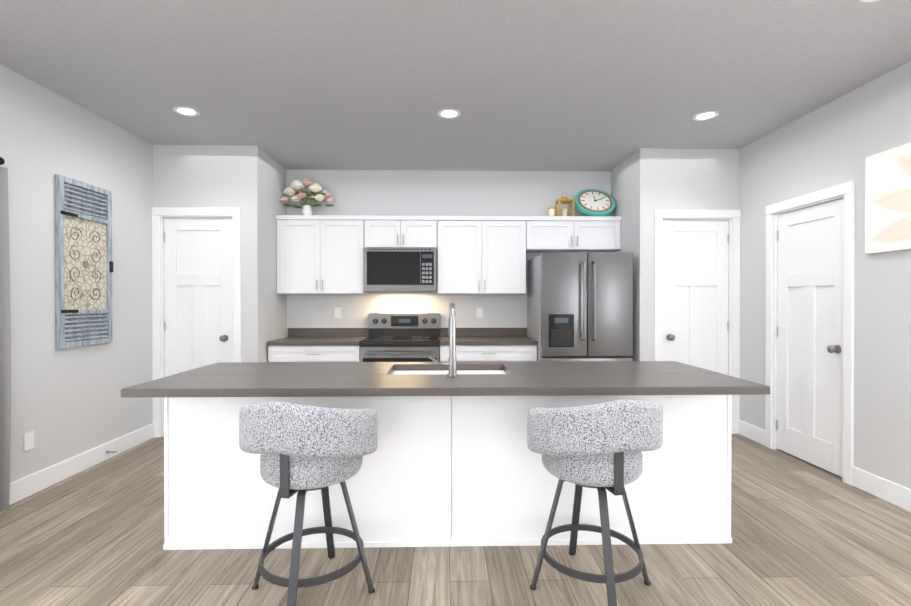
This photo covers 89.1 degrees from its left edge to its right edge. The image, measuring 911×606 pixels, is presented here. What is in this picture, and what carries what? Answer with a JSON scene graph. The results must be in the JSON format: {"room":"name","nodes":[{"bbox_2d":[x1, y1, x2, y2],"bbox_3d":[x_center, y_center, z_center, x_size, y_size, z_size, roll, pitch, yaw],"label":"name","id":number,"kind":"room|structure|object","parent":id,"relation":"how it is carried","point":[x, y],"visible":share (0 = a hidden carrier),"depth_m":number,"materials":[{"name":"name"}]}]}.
{"room":"kitchen","nodes":[
{"label":"kitchen","id":0,"kind":"room"},
{"bbox_2d":[0,64,152,482],"bbox_3d":[-2.889,-0.095,0.885,0.100,2.820,9.000,0,0,-1],"label":"wall","id":1,"kind":"structure","parent":0,"point":[66,403],"depth_m":3.42,"materials":[{"name":"grey paint"}]},
{"bbox_2d":[0,157,4,164],"bbox_3d":[-2.794,-0.863,1.470,0.112,0.050,2.774,0,0,-1],"label":"curtain rod","id":2,"kind":"object","parent":1,"relation":"attached to","point":[2,161],"visible":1,"depth_m":2.83,"materials":[{"name":"brown metal"}]},
{"bbox_2d":[0,167,10,510],"bbox_3d":[-2.775,0.228,2.163,0.094,2.132,1.453,0,0,-1],"label":"curtain","id":3,"kind":"object","parent":2,"relation":"hanging from","point":[5,377],"visible":1,"depth_m":2.87,"materials":[{"name":"grey fabric"}]},
{"bbox_2d":[24,431,33,451],"bbox_3d":[-2.882,0.933,3.129,0.008,0.120,0.075,0,0,-1],"label":"outlet","id":4,"kind":"object","parent":1,"relation":"attached to","point":[28,440],"visible":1,"depth_m":3.12,"materials":[{"name":"white plastic"}]},
{"bbox_2d":[9,423,153,504],"bbox_3d":[-2.822,1.248,0.483,0.016,0.140,7.980,0,0,-1],"label":"baseboard","id":5,"kind":"structure","parent":1,"relation":"attached to","point":[24,487],"depth_m":3.50,"materials":[{"name":"white wood"}]},
{"bbox_2d":[106,450,119,453],"bbox_3d":[-2.837,1.234,3.834,0.097,0.028,0.028,0,0,-1],"label":"door stop","id":6,"kind":"object","parent":5,"relation":"attached to","point":[107,451],"visible":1,"depth_m":3.83,"materials":[{"name":"silver metal"}]},
{"bbox_2d":[55,174,112,348],"bbox_3d":[-2.873,-0.299,3.603,0.047,1.260,0.525,0,0,-1],"label":"decor","id":7,"kind":"object","parent":1,"relation":"attached to","point":[83,264],"visible":1,"depth_m":3.57,"materials":[{"name":"blue wood"}]},
{"bbox_2d":[153,145,264,436],"bbox_3d":[-2.419,-0.114,4.526,0.998,2.820,0.100,0,0,-1],"label":"wall","id":8,"kind":"structure","parent":0,"point":[250,181],"depth_m":4.48,"materials":[{"name":"grey paint"}]},
{"bbox_2d":[152,207,240,437],"bbox_3d":[-2.498,0.188,4.509,0.840,2.215,0.114,0,0,-1],"label":"door frame","id":9,"kind":"structure","parent":8,"relation":"attached to","point":[159,214],"depth_m":4.45,"materials":[{"name":"white wood"}]},
{"bbox_2d":[164,218,231,376],"bbox_3d":[-2.497,0.230,4.480,0.658,2.107,0.111,0,0,-1],"label":"closet door","id":10,"kind":"structure","parent":8,"relation":"in","point":[197,292],"depth_m":4.50,"materials":[{"name":"white wood"}]},
{"bbox_2d":[265,152,286,361],"bbox_3d":[-1.993,-0.117,4.955,0.128,2.820,0.700,0,0,-1],"label":"wall","id":11,"kind":"structure","parent":0,"point":[275,174],"depth_m":4.87,"materials":[{"name":"grey paint"}]},
{"bbox_2d":[286,170,610,337],"bbox_3d":[-0.071,-0.119,5.397,5.730,2.820,0.100,0,0,-1],"label":"wall","id":12,"kind":"structure","parent":0,"point":[435,193],"depth_m":5.34,"materials":[{"name":"grey paint"}]},
{"bbox_2d":[276,215,354,293],"bbox_3d":[-1.462,-0.523,5.149,0.938,0.842,0.328,0,0,-1],"label":"upper cabinet","id":13,"kind":"object","parent":12,"relation":"attached to","point":[342,254],"depth_m":4.99,"materials":[{"name":"white wood"}]},
{"bbox_2d":[279,178,334,214],"bbox_3d":[-1.649,-1.169,5.142,0.616,0.448,0.214,0,0,-1],"label":"flower vase","id":14,"kind":"object","parent":13,"relation":"on","point":[315,195],"visible":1,"depth_m":5.12,"materials":[{"name":"white ceramic"}]},
{"bbox_2d":[335,307,340,317],"bbox_3d":[-1.352,0.111,5.315,0.074,0.120,0.008,0,0,-1],"label":"outlet","id":15,"kind":"object","parent":12,"relation":"attached to","point":[337,312],"visible":1,"depth_m":5.31,"materials":[{"name":"white plastic"}]},
{"bbox_2d":[355,215,442,293],"bbox_3d":[-0.596,-0.532,5.133,0.917,0.824,0.396,0,0,-1],"label":"upper cabinet","id":16,"kind":"object","parent":12,"relation":"attached to","point":[394,254],"depth_m":4.99,"materials":[{"name":"white wood"}]},
{"bbox_2d":[364,248,436,292],"bbox_3d":[-0.596,-0.358,5.133,0.778,0.476,0.399,0,0,-1],"label":"microwave","id":17,"kind":"object","parent":16,"relation":"in","point":[386,270],"depth_m":4.94,"materials":[{"name":"grey metal"}]},
{"bbox_2d":[288,327,526,334],"bbox_3d":[-0.546,0.336,5.327,2.746,0.100,0.020,0,0,-1],"label":"backsplash","id":18,"kind":"structure","parent":12,"relation":"attached to","point":[291,331],"depth_m":5.31,"materials":[{"name":"stone"}]},
{"bbox_2d":[477,307,482,317],"bbox_3d":[0.281,0.111,5.350,0.074,0.120,0.008,0,0,-1],"label":"outlet","id":19,"kind":"object","parent":12,"relation":"attached to","point":[479,312],"visible":1,"depth_m":5.35,"materials":[{"name":"white plastic"}]},
{"bbox_2d":[443,216,526,293],"bbox_3d":[0.283,-0.523,5.186,0.967,0.842,0.328,0,0,-1],"label":"upper cabinet","id":20,"kind":"object","parent":12,"relation":"attached to","point":[482,254],"depth_m":5.03,"materials":[{"name":"white wood"}]},
{"bbox_2d":[527,216,620,251],"bbox_3d":[1.287,-0.765,5.207,1.034,0.359,0.328,0,0,-1],"label":"upper cabinet","id":21,"kind":"object","parent":12,"relation":"attached to","point":[544,233],"depth_m":5.05,"materials":[{"name":"white wood"}]},
{"bbox_2d":[548,207,554,215],"bbox_3d":[1.083,-1.008,5.207,0.073,0.125,0.074,0,0,-1],"label":"candle jar","id":22,"kind":"object","parent":21,"relation":"on","point":[551,211],"visible":0.81,"depth_m":5.18,"materials":[{"name":"beige wax"}]},
{"bbox_2d":[555,192,573,215],"bbox_3d":[1.230,-1.100,5.210,0.213,0.309,0.212,0,0,-1],"label":"lantern","id":23,"kind":"object","parent":21,"relation":"on","point":[565,200],"visible":0.88,"depth_m":5.18,"materials":[{"name":"gold metal"}]},
{"bbox_2d":[574,189,615,215],"bbox_3d":[1.568,-1.132,5.211,0.450,0.369,0.318,0,0,-1],"label":"clock","id":24,"kind":"object","parent":21,"relation":"on","point":[593,202],"visible":0.96,"depth_m":5.17,"materials":[{"name":"teal"}]},
{"bbox_2d":[0,433,910,605],"bbox_3d":[0.025,1.340,0.956,5.930,0.050,9.000,0,0,-1],"label":"floor","id":25,"kind":"structure","parent":0,"point":[804,533],"depth_m":2.35,"materials":[{"name":"brown wood"}]},
{"bbox_2d":[239,401,376,605],"bbox_3d":[-0.652,0.849,2.099,0.604,0.920,0.588,0,0,-1],"label":"stool","id":26,"kind":"object","parent":25,"relation":"on","point":[302,450],"visible":1,"depth_m":1.90,"materials":[{"name":"grey fabric"}]},
{"bbox_2d":[267,335,366,361],"bbox_3d":[-1.447,0.845,5.008,0.930,0.895,0.625,0,0,-1],"label":"base cabinet","id":27,"kind":"object","parent":25,"relation":"on","point":[292,348],"depth_m":4.72,"materials":[{"name":"white wood"}]},
{"bbox_2d":[359,335,446,361],"bbox_3d":[-0.574,0.845,5.027,0.941,0.895,0.625,0,0,-1],"label":"base cabinet","id":28,"kind":"object","parent":25,"relation":"on","point":[370,350],"depth_m":4.71,"materials":[{"name":"white"}]},
{"bbox_2d":[360,313,439,361],"bbox_3d":[-0.574,0.706,4.992,0.812,1.175,0.686,0,0,-1],"label":"range","id":29,"kind":"object","parent":28,"relation":"in","point":[391,337],"depth_m":4.93,"materials":[{"name":"grey metal"}]},
{"bbox_2d":[367,335,438,338],"bbox_3d":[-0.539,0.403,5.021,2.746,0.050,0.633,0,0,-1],"label":"cooktop","id":30,"kind":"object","parent":29,"relation":"attached to","point":[368,336],"depth_m":5.15,"materials":[{"name":"black glass"}]},
{"bbox_2d":[163,397,731,549],"bbox_3d":[-0.025,0.873,2.689,3.053,0.864,0.848,0,0,-1],"label":"kitchen island","id":31,"kind":"object","parent":25,"relation":"on","point":[452,462],"depth_m":2.49,"materials":[{"name":"white wood"}]},
{"bbox_2d":[121,373,769,396],"bbox_3d":[-0.028,0.423,2.404,3.096,0.040,0.403,0,0,-1],"label":"island countertop","id":32,"kind":"structure","parent":31,"relation":"on","point":[179,384],"depth_m":2.29,"materials":[{"name":"grey stone"}]},
{"bbox_2d":[393,369,504,372],"bbox_3d":[-0.040,0.550,2.811,0.734,0.244,0.434,0,0,-1],"label":"sink","id":33,"kind":"object","parent":32,"relation":"in","point":[394,370],"depth_m":2.97,"materials":[{"name":"silver metal"}]},
{"bbox_2d":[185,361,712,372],"bbox_3d":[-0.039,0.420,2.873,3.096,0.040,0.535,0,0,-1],"label":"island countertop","id":34,"kind":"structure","parent":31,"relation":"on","point":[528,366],"depth_m":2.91,"materials":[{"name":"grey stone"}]},
{"bbox_2d":[428,303,457,376],"bbox_3d":[-0.069,0.199,2.646,0.165,0.401,0.289,0,0,-1],"label":"faucet","id":35,"kind":"object","parent":34,"relation":"on","point":[451,364],"visible":1,"depth_m":2.52,"materials":[{"name":"silver metal"}]},
{"bbox_2d":[447,335,537,361],"bbox_3d":[0.333,0.845,5.046,1.001,0.895,0.625,0,0,-1],"label":"base cabinet","id":36,"kind":"object","parent":25,"relation":"on","point":[469,348],"depth_m":4.76,"materials":[{"name":"white wood"}]},
{"bbox_2d":[527,252,632,360],"bbox_3d":[1.297,0.387,4.930,0.910,1.812,0.875,0,0,-1],"label":"refrigerator","id":37,"kind":"object","parent":25,"relation":"on","point":[579,306],"visible":0.73,"depth_m":4.56,"materials":[{"name":"grey metal"}]},
{"bbox_2d":[527,399,662,605],"bbox_3d":[0.626,0.849,2.127,0.605,0.920,0.589,0,0,-1],"label":"stool","id":38,"kind":"object","parent":25,"relation":"on","point":[600,447],"visible":1,"depth_m":1.92,"materials":[{"name":"grey fabric"}]},
{"bbox_2d":[0,0,910,171],"bbox_3d":[0.025,-1.530,0.940,5.930,0.050,9.000,0,0,-1],"label":"ceiling","id":39,"kind":"structure","parent":0,"point":[567,85],"depth_m":3.02,"materials":[{"name":"paint"}]},
{"bbox_2d":[173,106,199,116],"bbox_3d":[-2.130,-1.516,3.664,0.188,0.007,0.188,0,0,-1],"label":"recessed light","id":40,"kind":"object","parent":39,"relation":"in","point":[186,111],"visible":0.98,"depth_m":3.66,"materials":[{"name":"white"}]},
{"bbox_2d":[438,109,460,118],"bbox_3d":[-0.050,-1.516,3.709,0.188,0.007,0.188,0,0,-1],"label":"recessed light","id":41,"kind":"object","parent":39,"relation":"in","point":[448,113],"visible":1,"depth_m":3.71,"materials":[{"name":"white"}]},
{"bbox_2d":[693,111,718,120],"bbox_3d":[2.030,-1.517,3.755,0.188,0.007,0.188,0,0,-1],"label":"recessed light","id":42,"kind":"object","parent":39,"relation":"in","point":[702,116],"visible":1,"depth_m":3.75,"materials":[{"name":"white"}]},
{"bbox_2d":[860,0,878,1],"bbox_3d":[2.063,-1.508,2.225,0.188,0.007,0.188,0,0,-1],"label":"recessed light","id":43,"kind":"object","parent":39,"relation":"in","point":[868,0],"visible":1,"depth_m":2.30,"materials":[{"name":"white"}]},
{"bbox_2d":[610,154,633,360],"bbox_3d":[1.870,-0.117,5.039,0.120,2.820,0.700,0,0,-1],"label":"wall","id":44,"kind":"structure","parent":0,"point":[622,176],"depth_m":4.93,"materials":[{"name":"grey paint"}]},
{"bbox_2d":[634,148,738,360],"bbox_3d":[2.315,-0.115,4.629,0.991,2.820,0.100,0,0,-1],"label":"wall","id":45,"kind":"structure","parent":0,"point":[646,183],"depth_m":4.57,"materials":[{"name":"grey paint"}]},
{"bbox_2d":[663,220,728,374],"bbox_3d":[2.387,0.230,4.587,0.668,2.107,0.111,0,0,-1],"label":"closet door","id":46,"kind":"structure","parent":45,"relation":"in","point":[695,295],"depth_m":4.61,"materials":[{"name":"white wood"}]},
{"bbox_2d":[654,209,740,433],"bbox_3d":[2.386,0.188,4.615,0.850,2.215,0.114,0,0,-1],"label":"door frame","id":47,"kind":"structure","parent":45,"relation":"attached to","point":[733,217],"depth_m":4.57,"materials":[{"name":"white wood"}]},
{"bbox_2d":[739,61,910,488],"bbox_3d":[2.940,-0.095,1.012,0.100,2.820,9.000,0,0,-1],"label":"wall","id":48,"kind":"structure","parent":0,"point":[838,141],"depth_m":3.25,"materials":[{"name":"grey paint"}]},
{"bbox_2d":[738,420,764,445],"bbox_3d":[2.808,1.226,4.392,0.016,0.140,0.410,0,0,-1],"label":"baseboard","id":49,"kind":"structure","parent":48,"relation":"attached to","point":[747,430],"depth_m":4.38,"materials":[{"name":"white wood"}]},
{"bbox_2d":[776,198,843,476],"bbox_3d":[2.835,0.257,3.737,0.111,2.062,0.708,0,0,-1],"label":"door","id":50,"kind":"structure","parent":48,"relation":"in","point":[809,420],"depth_m":3.71,"materials":[{"name":"white wood"}]},
{"bbox_2d":[765,181,854,485],"bbox_3d":[2.863,0.215,3.737,0.114,2.170,0.890,0,0,-1],"label":"door frame","id":51,"kind":"structure","parent":48,"relation":"attached to","point":[826,195],"depth_m":3.45,"materials":[{"name":"white wood"}]},
{"bbox_2d":[852,466,910,511],"bbox_3d":[2.905,1.251,-0.042,0.016,0.140,6.680,0,0,-1],"label":"baseboard","id":52,"kind":"structure","parent":48,"relation":"attached to","point":[898,495],"depth_m":3.06,"materials":[{"name":"white wood"}]},
{"bbox_2d":[865,142,910,253],"bbox_3d":[2.834,-0.664,2.690,0.033,0.660,0.967,0,0,-1],"label":"picture","id":53,"kind":"object","parent":48,"relation":"attached to","point":[887,200],"visible":0.95,"depth_m":3.00}
]}

